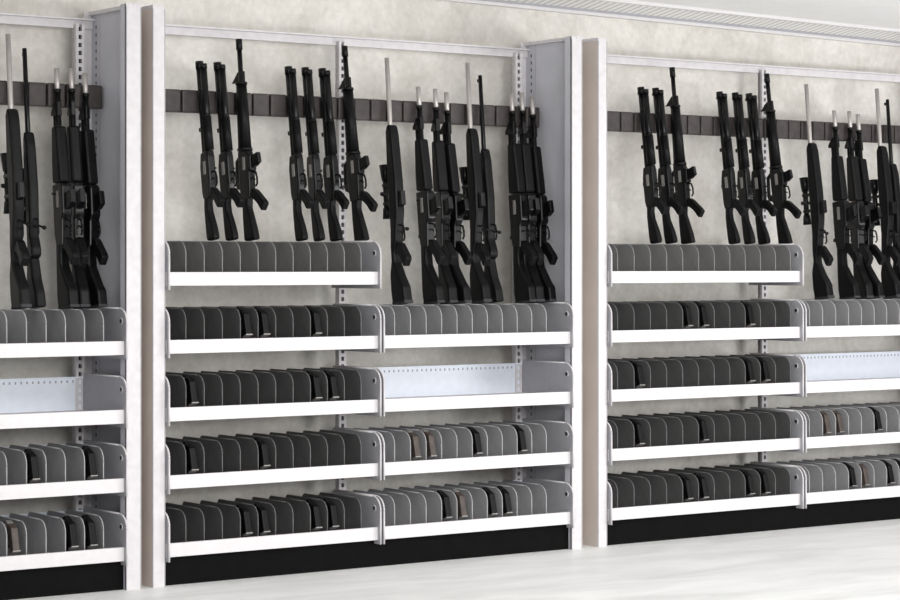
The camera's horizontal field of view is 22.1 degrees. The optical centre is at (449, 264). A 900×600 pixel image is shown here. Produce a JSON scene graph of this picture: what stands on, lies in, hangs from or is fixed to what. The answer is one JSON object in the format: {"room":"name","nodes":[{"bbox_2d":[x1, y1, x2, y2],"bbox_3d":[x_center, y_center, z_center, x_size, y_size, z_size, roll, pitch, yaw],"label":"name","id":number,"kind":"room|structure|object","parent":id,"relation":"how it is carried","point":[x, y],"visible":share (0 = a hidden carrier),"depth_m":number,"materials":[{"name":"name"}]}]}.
{"room":"armory","nodes":[
{"label":"armory","id":0,"kind":"room"},
{"bbox_2d":[0,0,899,514],"bbox_3d":[0.199,-0.081,10.288,13.000,2.600,0.100,0,0,-36],"label":"wall","id":1,"kind":"structure","parent":0,"point":[48,48],"depth_m":9.99,"materials":[{"name":"paint"}]},
{"bbox_2d":[439,0,899,46],"bbox_3d":[0.289,-1.174,10.161,13.000,0.056,0.209,1,-1,-36],"label":"trim","id":2,"kind":"structure","parent":1,"relation":"attached to","point":[619,9],"depth_m":10.83,"materials":[{"name":"paint"}]},
{"bbox_2d":[14,519,899,599],"bbox_3d":[1.813,1.269,5.014,16.500,0.100,10.560,0,0,-36],"label":"floor","id":3,"kind":"structure","parent":0,"point":[861,560],"depth_m":9.06,"materials":[{"name":"white stone"}]},
{"bbox_2d":[0,3,141,599],"bbox_3d":[-2.118,0.118,8.225,2.094,2.202,0.410,0,0,-36],"label":"shelving unit","id":4,"kind":"object","parent":3,"relation":"on","point":[101,401],"visible":0.88,"depth_m":8.67,"materials":[{"name":"beige paint"}]},
{"bbox_2d":[4,520,20,555],"bbox_3d":[-1.605,1.006,8.443,0.030,0.140,0.097,0,0,-36],"label":"pistol","id":5,"kind":"object","parent":4,"relation":"on","point":[13,547],"visible":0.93,"depth_m":8.42,"materials":[{"name":"metal"}]},
{"bbox_2d":[0,34,31,309],"bbox_3d":[-1.611,-0.350,8.600,0.068,1.032,0.214,0,0,-35],"label":"rifle","id":6,"kind":"object","parent":4,"relation":"in","point":[12,164],"visible":1,"depth_m":8.57,"materials":[{"name":"metal"}]},
{"bbox_2d":[24,449,39,483],"bbox_3d":[-1.541,0.748,8.489,0.030,0.140,0.097,0,0,-36],"label":"pistol","id":7,"kind":"object","parent":4,"relation":"on","point":[32,461],"visible":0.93,"depth_m":8.46,"materials":[{"name":"metal"}]},
{"bbox_2d":[22,48,46,308],"bbox_3d":[-1.556,-0.326,8.636,0.067,0.978,0.196,0,0,-34],"label":"rifle","id":8,"kind":"object","parent":4,"relation":"attached to","point":[30,176],"visible":0.86,"depth_m":8.61,"materials":[{"name":"metal"}]},
{"bbox_2d":[0,547,123,570],"bbox_3d":[-1.702,1.083,8.513,0.943,0.052,0.351,0,0,-36],"label":"shelf","id":9,"kind":"object","parent":4,"relation":"attached to","point":[29,558],"depth_m":8.52,"materials":[{"name":"white metal"}]},
{"bbox_2d":[0,478,123,499],"bbox_3d":[-1.702,0.825,8.513,0.943,0.052,0.351,0,0,-36],"label":"shelf","id":10,"kind":"object","parent":4,"relation":"attached to","point":[10,488],"depth_m":8.50,"materials":[{"name":"white metal"}]},
{"bbox_2d":[0,410,123,428],"bbox_3d":[-1.702,0.568,8.513,0.943,0.052,0.351,0,0,-36],"label":"shelf","id":11,"kind":"object","parent":4,"relation":"attached to","point":[9,419],"depth_m":8.52,"materials":[{"name":"white metal"}]},
{"bbox_2d":[0,341,123,357],"bbox_3d":[-1.702,0.311,8.513,0.943,0.052,0.351,0,0,-36],"label":"shelf","id":12,"kind":"object","parent":4,"relation":"attached to","point":[8,349],"depth_m":8.50,"materials":[{"name":"white metal"}]},
{"bbox_2d":[51,68,79,308],"bbox_3d":[-1.453,-0.290,8.695,0.061,0.913,0.203,0,0,-42],"label":"rifle","id":13,"kind":"object","parent":4,"relation":"in","point":[64,197],"visible":1,"depth_m":8.68,"materials":[{"name":"metal"}]},
{"bbox_2d":[65,189,75,208],"bbox_3d":[-1.425,-0.247,8.657,0.022,0.074,0.057,0,-6,-37],"label":"magazine","id":14,"kind":"object","parent":13,"relation":"on","point":[70,196],"depth_m":8.64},
{"bbox_2d":[63,516,78,550],"bbox_3d":[-1.414,1.006,8.579,0.030,0.140,0.097,0,0,-36],"label":"pistol","id":15,"kind":"object","parent":4,"relation":"on","point":[70,525],"visible":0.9,"depth_m":8.55,"materials":[{"name":"metal"}]},
{"bbox_2d":[66,68,90,308],"bbox_3d":[-1.412,-0.292,8.726,0.060,0.917,0.202,0,0,-25],"label":"rifle","id":16,"kind":"object","parent":4,"relation":"in","point":[72,131],"visible":0.92,"depth_m":8.71,"materials":[{"name":"metal"}]},
{"bbox_2d":[76,188,85,208],"bbox_3d":[-1.389,-0.249,8.685,0.022,0.074,0.057,-1,-5,-25],"label":"magazine","id":17,"kind":"object","parent":16,"relation":"on","point":[80,192],"depth_m":8.67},
{"bbox_2d":[82,515,97,549],"bbox_3d":[-1.351,1.006,8.625,0.030,0.140,0.097,0,0,-36],"label":"pistol","id":18,"kind":"object","parent":4,"relation":"on","point":[90,531],"visible":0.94,"depth_m":8.60,"materials":[{"name":"metal"}]},
{"bbox_2d":[82,446,97,479],"bbox_3d":[-1.351,0.748,8.625,0.030,0.140,0.097,0,0,-36],"label":"pistol","id":19,"kind":"object","parent":4,"relation":"on","point":[90,462],"visible":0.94,"depth_m":8.60,"materials":[{"name":"metal"}]},
{"bbox_2d":[78,73,108,308],"bbox_3d":[-1.358,-0.284,8.762,0.062,0.900,0.202,0,0,-43],"label":"rifle","id":20,"kind":"object","parent":4,"relation":"attached to","point":[95,198],"visible":0.94,"depth_m":8.75,"materials":[{"name":"metal"}]},
{"bbox_2d":[93,191,104,210],"bbox_3d":[-1.327,-0.242,8.726,0.022,0.073,0.057,1,-6,-39],"label":"magazine","id":21,"kind":"object","parent":20,"relation":"on","point":[98,196],"depth_m":8.71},
{"bbox_2d":[141,5,582,587],"bbox_3d":[-0.381,0.118,9.465,2.079,2.202,0.410,0,0,-36],"label":"shelving unit","id":22,"kind":"object","parent":3,"relation":"on","point":[188,542],"visible":0.9,"depth_m":9.33,"materials":[{"name":"beige paint"}]},
{"bbox_2d":[182,441,198,473],"bbox_3d":[-1.002,0.748,8.873,0.030,0.140,0.097,0,0,-36],"label":"pistol","id":23,"kind":"object","parent":22,"relation":"on","point":[191,459],"visible":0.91,"depth_m":8.85,"materials":[{"name":"metal"}]},
{"bbox_2d":[182,374,198,406],"bbox_3d":[-1.002,0.491,8.873,0.030,0.140,0.097,0,0,-36],"label":"pistol","id":24,"kind":"object","parent":22,"relation":"on","point":[191,392],"visible":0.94,"depth_m":8.85,"materials":[{"name":"metal"}]},
{"bbox_2d":[195,61,224,240],"bbox_3d":[-0.939,-0.451,9.071,0.056,0.711,0.187,0,0,-40],"label":"shotgun","id":25,"kind":"object","parent":22,"relation":"attached to","point":[209,178],"visible":1,"depth_m":9.06,"materials":[{"name":"metal"}]},
{"bbox_2d":[213,62,244,240],"bbox_3d":[-0.870,-0.451,9.121,0.056,0.711,0.187,0,0,-42],"label":"shotgun","id":26,"kind":"object","parent":22,"relation":"attached to","point":[227,175],"visible":0.98,"depth_m":9.11,"materials":[{"name":"metal"}]},
{"bbox_2d":[236,504,252,537],"bbox_3d":[-0.807,1.006,9.013,0.030,0.140,0.097,0,0,-36],"label":"pistol","id":27,"kind":"object","parent":22,"relation":"on","point":[246,529],"visible":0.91,"depth_m":8.99,"materials":[{"name":"metal"}]},
{"bbox_2d":[237,307,252,337],"bbox_3d":[-0.807,0.234,9.013,0.030,0.140,0.097,0,0,-36],"label":"pistol","id":28,"kind":"object","parent":22,"relation":"on","point":[246,331],"visible":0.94,"depth_m":8.99,"materials":[{"name":"metal"}]},
{"bbox_2d":[232,39,268,240],"bbox_3d":[-0.796,-0.500,9.177,0.232,0.811,0.064,0,0,43],"label":"assault rifle","id":29,"kind":"object","parent":22,"relation":"in","point":[246,163],"visible":0.94,"depth_m":9.17,"materials":[{"name":"metal"}]},
{"bbox_2d":[251,152,261,167],"bbox_3d":[-0.768,-0.417,9.142,0.020,0.057,0.047,2,-8,-43],"label":"magazine","id":30,"kind":"object","parent":29,"relation":"on","point":[256,160],"depth_m":9.13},
{"bbox_2d":[254,503,270,535],"bbox_3d":[-0.742,1.006,9.059,0.030,0.140,0.097,0,0,-36],"label":"pistol","id":31,"kind":"object","parent":22,"relation":"on","point":[262,511],"visible":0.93,"depth_m":9.03,"materials":[{"name":"metal"}]},
{"bbox_2d":[254,437,270,469],"bbox_3d":[-0.742,0.748,9.059,0.030,0.140,0.097,0,0,-36],"label":"pistol","id":32,"kind":"object","parent":22,"relation":"on","point":[264,463],"visible":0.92,"depth_m":9.03,"materials":[{"name":"metal"}]},
{"bbox_2d":[254,307,270,337],"bbox_3d":[-0.742,0.234,9.059,0.030,0.140,0.097,0,0,-36],"label":"pistol","id":33,"kind":"object","parent":22,"relation":"on","point":[262,315],"visible":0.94,"depth_m":9.03,"materials":[{"name":"metal"}]},
{"bbox_2d":[165,527,377,557],"bbox_3d":[-0.783,1.083,9.168,0.968,0.052,0.351,0,0,-36],"label":"shelf","id":34,"kind":"object","parent":22,"relation":"attached to","point":[211,543],"depth_m":9.02,"materials":[{"name":"white metal"}]},
{"bbox_2d":[165,463,377,488],"bbox_3d":[-0.783,0.825,9.168,0.968,0.052,0.351,0,0,-36],"label":"shelf","id":35,"kind":"object","parent":22,"relation":"attached to","point":[209,474],"depth_m":9.01,"materials":[{"name":"white metal"}]},
{"bbox_2d":[165,399,377,421],"bbox_3d":[-0.783,0.568,9.168,0.968,0.052,0.351,0,0,-36],"label":"shelf","id":36,"kind":"object","parent":22,"relation":"attached to","point":[175,409],"depth_m":9.01,"materials":[{"name":"white metal"}]},
{"bbox_2d":[165,336,377,353],"bbox_3d":[-0.783,0.311,9.168,0.968,0.052,0.351,0,0,-36],"label":"shelf","id":37,"kind":"object","parent":22,"relation":"attached to","point":[173,344],"depth_m":9.01,"materials":[{"name":"white metal"}]},
{"bbox_2d":[165,272,377,285],"bbox_3d":[-0.783,0.053,9.168,0.968,0.052,0.351,0,0,-36],"label":"shelf","id":38,"kind":"object","parent":22,"relation":"attached to","point":[171,278],"depth_m":9.01,"materials":[{"name":"white metal"}]},
{"bbox_2d":[284,66,313,240],"bbox_3d":[-0.605,-0.451,9.308,0.055,0.711,0.187,0,0,-34],"label":"shotgun","id":39,"kind":"object","parent":22,"relation":"attached to","point":[298,180],"visible":1,"depth_m":9.30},
{"bbox_2d":[306,499,321,531],"bbox_3d":[-0.547,1.006,9.199,0.030,0.140,0.097,0,0,-36],"label":"pistol","id":40,"kind":"object","parent":22,"relation":"on","point":[314,508],"visible":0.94,"depth_m":9.17,"materials":[{"name":"metal"}]},
{"bbox_2d":[306,370,321,401],"bbox_3d":[-0.547,0.491,9.199,0.030,0.140,0.097,0,0,-36],"label":"pistol","id":41,"kind":"object","parent":22,"relation":"on","point":[315,383],"visible":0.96,"depth_m":9.17,"materials":[{"name":"metal"}]},
{"bbox_2d":[306,306,321,336],"bbox_3d":[-0.547,0.234,9.199,0.030,0.140,0.097,0,0,-36],"label":"pistol","id":42,"kind":"object","parent":22,"relation":"on","point":[315,318],"visible":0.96,"depth_m":9.17,"materials":[{"name":"metal"}]},
{"bbox_2d":[301,67,329,241],"bbox_3d":[-0.540,-0.451,9.355,0.057,0.711,0.186,0,0,-34],"label":"shotgun","id":43,"kind":"object","parent":22,"relation":"attached to","point":[314,176],"visible":0.96,"depth_m":9.35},
{"bbox_2d":[323,498,338,530],"bbox_3d":[-0.481,1.006,9.245,0.030,0.140,0.097,0,0,-36],"label":"pistol","id":44,"kind":"object","parent":22,"relation":"on","point":[332,511],"visible":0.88,"depth_m":9.22,"materials":[{"name":"metal"}]},
{"bbox_2d":[323,370,338,400],"bbox_3d":[-0.481,0.491,9.245,0.030,0.140,0.097,0,0,-36],"label":"pistol","id":45,"kind":"object","parent":22,"relation":"on","point":[332,383],"visible":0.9,"depth_m":9.22,"materials":[{"name":"metal"}]},
{"bbox_2d":[318,68,349,241],"bbox_3d":[-0.471,-0.451,9.405,0.055,0.711,0.187,0,0,-40],"label":"shotgun","id":46,"kind":"object","parent":22,"relation":"attached to","point":[331,175],"visible":0.98,"depth_m":9.39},
{"bbox_2d":[338,46,377,240],"bbox_3d":[-0.381,-0.500,9.474,0.061,0.811,0.234,0,0,-44],"label":"assault rifle","id":47,"kind":"object","parent":22,"relation":"in","point":[354,167],"visible":1,"depth_m":9.47,"materials":[{"name":"metal"}]},
{"bbox_2d":[359,155,369,170],"bbox_3d":[-0.350,-0.417,9.441,0.020,0.057,0.047,0,-7,-43],"label":"magazine","id":48,"kind":"object","parent":47,"relation":"on","point":[364,162],"depth_m":9.43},
{"bbox_2d":[379,58,412,304],"bbox_3d":[-0.219,-0.350,9.593,0.068,1.032,0.214,0,0,-35],"label":"rifle","id":49,"kind":"object","parent":22,"relation":"in","point":[393,194],"visible":1,"depth_m":9.56,"materials":[{"name":"metal"}]},
{"bbox_2d":[406,430,421,459],"bbox_3d":[-0.156,0.748,9.477,0.030,0.140,0.097,0,0,-36],"label":"pistol","id":50,"kind":"object","parent":22,"relation":"on","point":[415,448],"visible":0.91,"depth_m":9.45,"materials":[{"name":"metal"}]},
{"bbox_2d":[412,86,444,304],"bbox_3d":[-0.091,-0.293,9.667,0.059,0.918,0.204,0,0,-43],"label":"rifle","id":51,"kind":"object","parent":22,"relation":"in","point":[428,204],"visible":1,"depth_m":9.66,"materials":[{"name":"metal"}]},
{"bbox_2d":[429,196,440,213],"bbox_3d":[-0.063,-0.250,9.630,0.022,0.074,0.057,0,-5,-37],"label":"magazine","id":52,"kind":"object","parent":51,"relation":"on","point":[434,201],"depth_m":9.62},
{"bbox_2d":[421,429,436,458],"bbox_3d":[-0.092,0.748,9.523,0.030,0.140,0.097,0,0,-36],"label":"pistol","id":53,"kind":"object","parent":22,"relation":"on","point":[431,450],"visible":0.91,"depth_m":9.49,"materials":[{"name":"metal"}]},
{"bbox_2d":[431,89,457,303],"bbox_3d":[-0.029,-0.290,9.712,0.061,0.913,0.202,0,0,-26],"label":"rifle","id":54,"kind":"object","parent":22,"relation":"in","point":[440,182],"visible":0.93,"depth_m":9.70,"materials":[{"name":"metal"}]},
{"bbox_2d":[443,197,452,214],"bbox_3d":[-0.007,-0.247,9.670,0.022,0.074,0.057,-1,-5,-25],"label":"magazine","id":55,"kind":"object","parent":54,"relation":"on","point":[447,201],"depth_m":9.66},
{"bbox_2d":[436,490,452,519],"bbox_3d":[-0.029,1.006,9.568,0.030,0.140,0.097,0,0,-36],"label":"pistol","id":56,"kind":"object","parent":22,"relation":"on","point":[446,509],"visible":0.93,"depth_m":9.54,"materials":[{"name":"metal"}]},
{"bbox_2d":[440,92,472,303],"bbox_3d":[0.023,-0.284,9.748,0.063,0.900,0.201,0,0,-45],"label":"rifle","id":57,"kind":"object","parent":22,"relation":"attached to","point":[460,206],"visible":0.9,"depth_m":9.73,"materials":[{"name":"metal"}]},
{"bbox_2d":[457,198,468,216],"bbox_3d":[0.055,-0.242,9.713,0.022,0.073,0.057,1,-6,-41],"label":"magazine","id":58,"kind":"object","parent":57,"relation":"on","point":[462,204],"depth_m":9.70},
{"bbox_2d":[452,489,467,518],"bbox_3d":[0.035,1.006,9.613,0.030,0.140,0.097,0,0,-36],"label":"pistol","id":59,"kind":"object","parent":22,"relation":"on","point":[462,513],"visible":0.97,"depth_m":9.59,"materials":[{"name":"metal"}]},
{"bbox_2d":[467,427,482,455],"bbox_3d":[0.098,0.748,9.659,0.030,0.140,0.097,0,0,-36],"label":"pistol","id":60,"kind":"object","parent":22,"relation":"on","point":[477,449],"visible":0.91,"depth_m":9.63,"materials":[{"name":"metal"}]},
{"bbox_2d":[459,63,491,303],"bbox_3d":[0.113,-0.350,9.830,0.070,1.032,0.214,0,0,-34],"label":"rifle","id":61,"kind":"object","parent":22,"relation":"in","point":[471,175],"visible":0.94,"depth_m":9.80,"materials":[{"name":"metal"}]},
{"bbox_2d":[385,512,569,538],"bbox_3d":[0.018,1.083,9.740,0.979,0.052,0.351,0,0,-36],"label":"shelf","id":62,"kind":"object","parent":22,"relation":"attached to","point":[477,525],"depth_m":9.60,"materials":[{"name":"white metal"}]},
{"bbox_2d":[385,451,569,475],"bbox_3d":[0.018,0.825,9.740,0.979,0.052,0.351,0,0,-36],"label":"shelf","id":63,"kind":"object","parent":22,"relation":"attached to","point":[399,463],"depth_m":9.59,"materials":[{"name":"white metal"}]},
{"bbox_2d":[385,392,569,411],"bbox_3d":[0.018,0.568,9.740,0.979,0.052,0.351,0,0,-36],"label":"shelf","id":64,"kind":"object","parent":22,"relation":"attached to","point":[394,401],"depth_m":9.67,"materials":[{"name":"white metal"}]},
{"bbox_2d":[385,332,569,347],"bbox_3d":[0.018,0.311,9.740,0.979,0.052,0.351,0,0,-36],"label":"shelf","id":65,"kind":"object","parent":22,"relation":"attached to","point":[392,339],"depth_m":9.60,"materials":[{"name":"white metal"}]},
{"bbox_2d":[482,487,497,516],"bbox_3d":[0.162,1.006,9.704,0.030,0.140,0.097,0,0,-36],"label":"pistol","id":66,"kind":"object","parent":22,"relation":"on","point":[492,510],"visible":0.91,"depth_m":9.68,"materials":[{"name":"metal"}]},
{"bbox_2d":[477,75,503,302],"bbox_3d":[0.172,-0.326,9.869,0.067,0.978,0.196,0,0,-33],"label":"rifle","id":67,"kind":"object","parent":22,"relation":"attached to","point":[490,271],"visible":0.64,"depth_m":9.84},
{"bbox_2d":[497,486,512,515],"bbox_3d":[0.225,1.006,9.749,0.030,0.140,0.097,0,0,-36],"label":"pistol","id":68,"kind":"object","parent":22,"relation":"on","point":[507,509],"visible":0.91,"depth_m":9.72,"materials":[{"name":"metal"}]},
{"bbox_2d":[511,424,527,452],"bbox_3d":[0.288,0.748,9.795,0.030,0.140,0.097,0,0,-36],"label":"pistol","id":69,"kind":"object","parent":22,"relation":"on","point":[522,448],"visible":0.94,"depth_m":9.77,"materials":[{"name":"metal"}]},
{"bbox_2d":[505,93,537,303],"bbox_3d":[0.304,-0.290,9.949,0.062,0.913,0.203,0,0,-42],"label":"rifle","id":70,"kind":"object","parent":22,"relation":"in","point":[520,207],"visible":1,"depth_m":9.94,"materials":[{"name":"metal"}]},
{"bbox_2d":[522,198,533,215],"bbox_3d":[0.334,-0.247,9.912,0.022,0.074,0.057,1,-6,-37],"label":"magazine","id":71,"kind":"object","parent":70,"relation":"on","point":[527,204],"depth_m":9.90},
{"bbox_2d":[517,92,544,302],"bbox_3d":[0.345,-0.292,9.980,0.061,0.917,0.203,0,0,-26],"label":"rifle","id":72,"kind":"object","parent":22,"relation":"in","point":[526,154],"visible":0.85,"depth_m":9.97,"materials":[{"name":"metal"}]},
{"bbox_2d":[526,97,557,302],"bbox_3d":[0.394,-0.284,10.013,0.062,0.900,0.202,0,0,-42],"label":"rifle","id":73,"kind":"object","parent":22,"relation":"attached to","point":[546,207],"visible":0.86,"depth_m":9.99,"materials":[{"name":"metal"}]},
{"bbox_2d":[543,200,553,217],"bbox_3d":[0.424,-0.242,9.976,0.022,0.073,0.057,1,-6,-39],"label":"magazine","id":74,"kind":"object","parent":73,"relation":"on","point":[548,207],"depth_m":9.96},
{"bbox_2d":[582,37,899,546],"bbox_3d":[1.530,0.118,10.829,2.446,2.202,0.410,0,0,-36],"label":"shelving unit","id":75,"kind":"object","parent":3,"relation":"on","point":[641,506],"visible":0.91,"depth_m":10.47,"materials":[{"name":"beige paint"}]},
{"bbox_2d":[629,360,644,387],"bbox_3d":[0.818,0.491,10.173,0.030,0.140,0.097,0,0,-36],"label":"pistol","id":76,"kind":"object","parent":75,"relation":"on","point":[639,380],"visible":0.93,"depth_m":10.15,"materials":[{"name":"metal"}]},
{"bbox_2d":[629,418,644,445],"bbox_3d":[0.818,0.748,10.173,0.030,0.140,0.097,0,0,-36],"label":"pistol","id":77,"kind":"object","parent":75,"relation":"on","point":[639,438],"visible":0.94,"depth_m":10.15,"materials":[{"name":"metal"}]},
{"bbox_2d":[637,87,667,243],"bbox_3d":[0.916,-0.451,10.394,0.056,0.711,0.187,0,0,-35],"label":"shotgun","id":78,"kind":"object","parent":75,"relation":"attached to","point":[650,184],"visible":1,"depth_m":10.38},
{"bbox_2d":[652,88,683,243],"bbox_3d":[0.989,-0.451,10.448,0.056,0.711,0.187,0,0,-42],"label":"shotgun","id":79,"kind":"object","parent":75,"relation":"attached to","point":[665,180],"visible":0.91,"depth_m":10.44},
{"bbox_2d":[665,67,704,243],"bbox_3d":[1.069,-0.500,10.508,0.232,0.811,0.063,0,0,42],"label":"assault rifle","id":80,"kind":"object","parent":75,"relation":"in","point":[682,176],"visible":0.91,"depth_m":10.50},
{"bbox_2d":[677,473,693,500],"bbox_3d":[1.048,1.006,10.337,0.030,0.140,0.097,0,0,-36],"label":"pistol","id":81,"kind":"object","parent":75,"relation":"on","point":[687,491],"visible":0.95,"depth_m":10.31,"materials":[{"name":"metal"}]},
{"bbox_2d":[678,301,693,328],"bbox_3d":[1.048,0.234,10.337,0.030,0.140,0.097,0,0,-36],"label":"pistol","id":82,"kind":"object","parent":75,"relation":"on","point":[687,319],"visible":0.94,"depth_m":10.31,"materials":[{"name":"metal"}]},
{"bbox_2d":[693,415,708,442],"bbox_3d":[1.124,0.748,10.391,0.030,0.140,0.097,0,0,-36],"label":"pistol","id":83,"kind":"object","parent":75,"relation":"on","point":[703,434],"visible":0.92,"depth_m":10.36,"materials":[{"name":"metal"}]},
{"bbox_2d":[693,472,708,499],"bbox_3d":[1.124,1.006,10.391,0.030,0.140,0.097,0,0,-36],"label":"pistol","id":84,"kind":"object","parent":75,"relation":"on","point":[703,492],"visible":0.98,"depth_m":10.36,"materials":[{"name":"metal"}]},
{"bbox_2d":[694,301,708,327],"bbox_3d":[1.124,0.234,10.391,0.030,0.140,0.097,0,0,-36],"label":"pistol","id":85,"kind":"object","parent":75,"relation":"on","point":[703,320],"visible":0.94,"depth_m":10.36,"materials":[{"name":"metal"}]},
{"bbox_2d":[607,494,799,520],"bbox_3d":[1.052,1.083,10.478,1.149,0.052,0.351,0,0,-36],"label":"shelf","id":86,"kind":"object","parent":75,"relation":"attached to","point":[671,507],"depth_m":10.33,"materials":[{"name":"white metal"}]},
{"bbox_2d":[607,438,799,460],"bbox_3d":[1.052,0.825,10.478,1.149,0.052,0.351,0,0,-36],"label":"shelf","id":87,"kind":"object","parent":75,"relation":"attached to","point":[622,449],"depth_m":10.30,"materials":[{"name":"white metal"}]},
{"bbox_2d":[607,382,799,401],"bbox_3d":[1.052,0.568,10.478,1.149,0.052,0.351,0,0,-36],"label":"shelf","id":88,"kind":"object","parent":75,"relation":"attached to","point":[616,391],"depth_m":10.31,"materials":[{"name":"white metal"}]},
{"bbox_2d":[607,327,799,342],"bbox_3d":[1.052,0.311,10.478,1.149,0.052,0.351,0,0,-36],"label":"shelf","id":89,"kind":"object","parent":75,"relation":"attached to","point":[614,334],"depth_m":10.31,"materials":[{"name":"white metal"}]},
{"bbox_2d":[607,271,799,282],"bbox_3d":[1.052,0.053,10.478,1.149,0.052,0.351,0,0,-36],"label":"shelf","id":90,"kind":"object","parent":75,"relation":"attached to","point":[612,276],"depth_m":10.32,"materials":[{"name":"white metal"}]},
{"bbox_2d":[716,91,746,243],"bbox_3d":[1.303,-0.451,10.670,0.056,0.711,0.187,0,0,-34],"label":"shotgun","id":91,"kind":"object","parent":75,"relation":"attached to","point":[728,181],"visible":1,"depth_m":10.66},
{"bbox_2d":[732,92,760,244],"bbox_3d":[1.381,-0.451,10.726,0.056,0.711,0.186,0,0,-32],"label":"shotgun","id":92,"kind":"object","parent":75,"relation":"attached to","point":[743,175],"visible":0.93,"depth_m":10.72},
{"bbox_2d":[739,469,755,495],"bbox_3d":[1.354,1.006,10.555,0.030,0.140,0.097,0,0,-36],"label":"pistol","id":93,"kind":"object","parent":75,"relation":"on","point":[750,491],"visible":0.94,"depth_m":10.53,"materials":[{"name":"metal"}]},
{"bbox_2d":[740,301,755,326],"bbox_3d":[1.354,0.234,10.555,0.030,0.140,0.097,0,0,-36],"label":"pistol","id":94,"kind":"object","parent":75,"relation":"on","point":[750,322],"visible":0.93,"depth_m":10.53,"materials":[{"name":"metal"}]},
{"bbox_2d":[740,357,755,383],"bbox_3d":[1.354,0.491,10.555,0.030,0.140,0.097,0,0,-36],"label":"pistol","id":95,"kind":"object","parent":75,"relation":"on","point":[750,378],"visible":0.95,"depth_m":10.53,"materials":[{"name":"metal"}]},
{"bbox_2d":[745,93,777,244],"bbox_3d":[1.456,-0.451,10.781,0.055,0.711,0.187,0,0,-40],"label":"shotgun","id":96,"kind":"object","parent":75,"relation":"attached to","point":[758,182],"visible":0.95,"depth_m":10.77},
{"bbox_2d":[755,356,770,382],"bbox_3d":[1.430,0.491,10.610,0.030,0.140,0.097,0,0,-36],"label":"pistol","id":97,"kind":"object","parent":75,"relation":"on","point":[765,377],"visible":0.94,"depth_m":10.58,"materials":[{"name":"metal"}]},
{"bbox_2d":[755,468,770,494],"bbox_3d":[1.430,1.006,10.610,0.030,0.140,0.097,0,0,-36],"label":"pistol","id":98,"kind":"object","parent":75,"relation":"on","point":[765,489],"visible":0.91,"depth_m":10.58,"materials":[{"name":"metal"}]},
{"bbox_2d":[761,73,801,243],"bbox_3d":[1.555,-0.500,10.856,0.234,0.811,0.062,0,0,44],"label":"assault rifle","id":99,"kind":"object","parent":75,"relation":"in","point":[778,178],"visible":0.95,"depth_m":10.85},
{"bbox_2d":[799,84,834,299],"bbox_3d":[1.752,-0.350,11.000,0.068,1.032,0.214,0,0,-35],"label":"rifle","id":100,"kind":"object","parent":75,"relation":"in","point":[822,285],"visible":1,"depth_m":10.97,"materials":[{"name":"metal"}]},
{"bbox_2d":[828,110,860,299],"bbox_3d":[1.893,-0.290,11.083,0.061,0.913,0.203,0,0,-41],"label":"rifle","id":101,"kind":"object","parent":75,"relation":"attached to","point":[843,214],"visible":1,"depth_m":11.07,"materials":[{"name":"metal"}]},
{"bbox_2d":[846,205,856,220],"bbox_3d":[1.921,-0.247,11.045,0.022,0.074,0.057,1,-6,-37],"label":"magazine","id":102,"kind":"object","parent":101,"relation":"on","point":[851,212],"depth_m":11.04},
{"bbox_2d":[807,485,899,503],"bbox_3d":[2.004,1.083,11.158,1.164,0.052,0.351,0,0,-36],"label":"shelf","id":103,"kind":"object","parent":75,"relation":"attached to","point":[816,494],"depth_m":10.89,"materials":[{"name":"white metal"}]},
{"bbox_2d":[807,432,899,448],"bbox_3d":[2.004,0.825,11.158,1.164,0.052,0.351,0,0,-36],"label":"shelf","id":104,"kind":"object","parent":75,"relation":"attached to","point":[814,439],"depth_m":10.86,"materials":[{"name":"white metal"}]},
{"bbox_2d":[807,377,899,392],"bbox_3d":[2.004,0.568,11.158,1.164,0.052,0.351,0,0,-36],"label":"shelf","id":105,"kind":"object","parent":75,"relation":"attached to","point":[814,384],"depth_m":10.91,"materials":[{"name":"white metal"}]},
{"bbox_2d":[807,324,899,337],"bbox_3d":[2.004,0.311,11.158,1.164,0.052,0.351,0,0,-36],"label":"shelf","id":106,"kind":"object","parent":75,"relation":"attached to","point":[813,330],"depth_m":10.87,"materials":[{"name":"white metal"}]},
{"bbox_2d":[845,111,873,298],"bbox_3d":[1.970,-0.290,11.139,0.061,0.913,0.202,0,0,-26],"label":"rifle","id":107,"kind":"object","parent":75,"relation":"in","point":[854,188],"visible":0.91,"depth_m":11.13,"materials":[{"name":"metal"}]},
{"bbox_2d":[859,205,869,221],"bbox_3d":[1.992,-0.247,11.098,0.022,0.074,0.057,-1,-5,-25],"label":"magazine","id":108,"kind":"object","parent":107,"relation":"on","point":[864,214],"depth_m":11.09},
{"bbox_2d":[854,114,885,298],"bbox_3d":[2.024,-0.284,11.176,0.062,0.900,0.202,0,0,-44],"label":"rifle","id":109,"kind":"object","parent":75,"relation":"attached to","point":[875,213],"visible":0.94,"depth_m":11.16,"materials":[{"name":"metal"}]},
{"bbox_2d":[870,207,881,222],"bbox_3d":[2.055,-0.242,11.141,0.022,0.073,0.057,1,-6,-40],"label":"magazine","id":110,"kind":"object","parent":109,"relation":"on","point":[875,213],"depth_m":11.13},
{"bbox_2d":[869,88,899,298],"bbox_3d":[2.132,-0.350,11.271,0.071,1.032,0.214,0,0,-34],"label":"rifle","id":111,"kind":"object","parent":75,"relation":"in","point":[882,186],"visible":0.89,"depth_m":11.24,"materials":[{"name":"metal"}]},
{"bbox_2d":[884,99,899,280],"bbox_3d":[2.194,-0.326,11.312,0.068,0.978,0.196,0,0,-33],"label":"rifle","id":112,"kind":"object","parent":75,"relation":"attached to","point":[894,173],"visible":0.56,"depth_m":11.29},
{"bbox_2d":[631,0,899,28],"bbox_3d":[1.002,-1.252,9.165,13.000,0.100,2.659,1,-1,-36],"label":"ceiling","id":113,"kind":"structure","parent":0,"point":[875,13],"depth_m":10.61,"materials":[{"name":"paint"}]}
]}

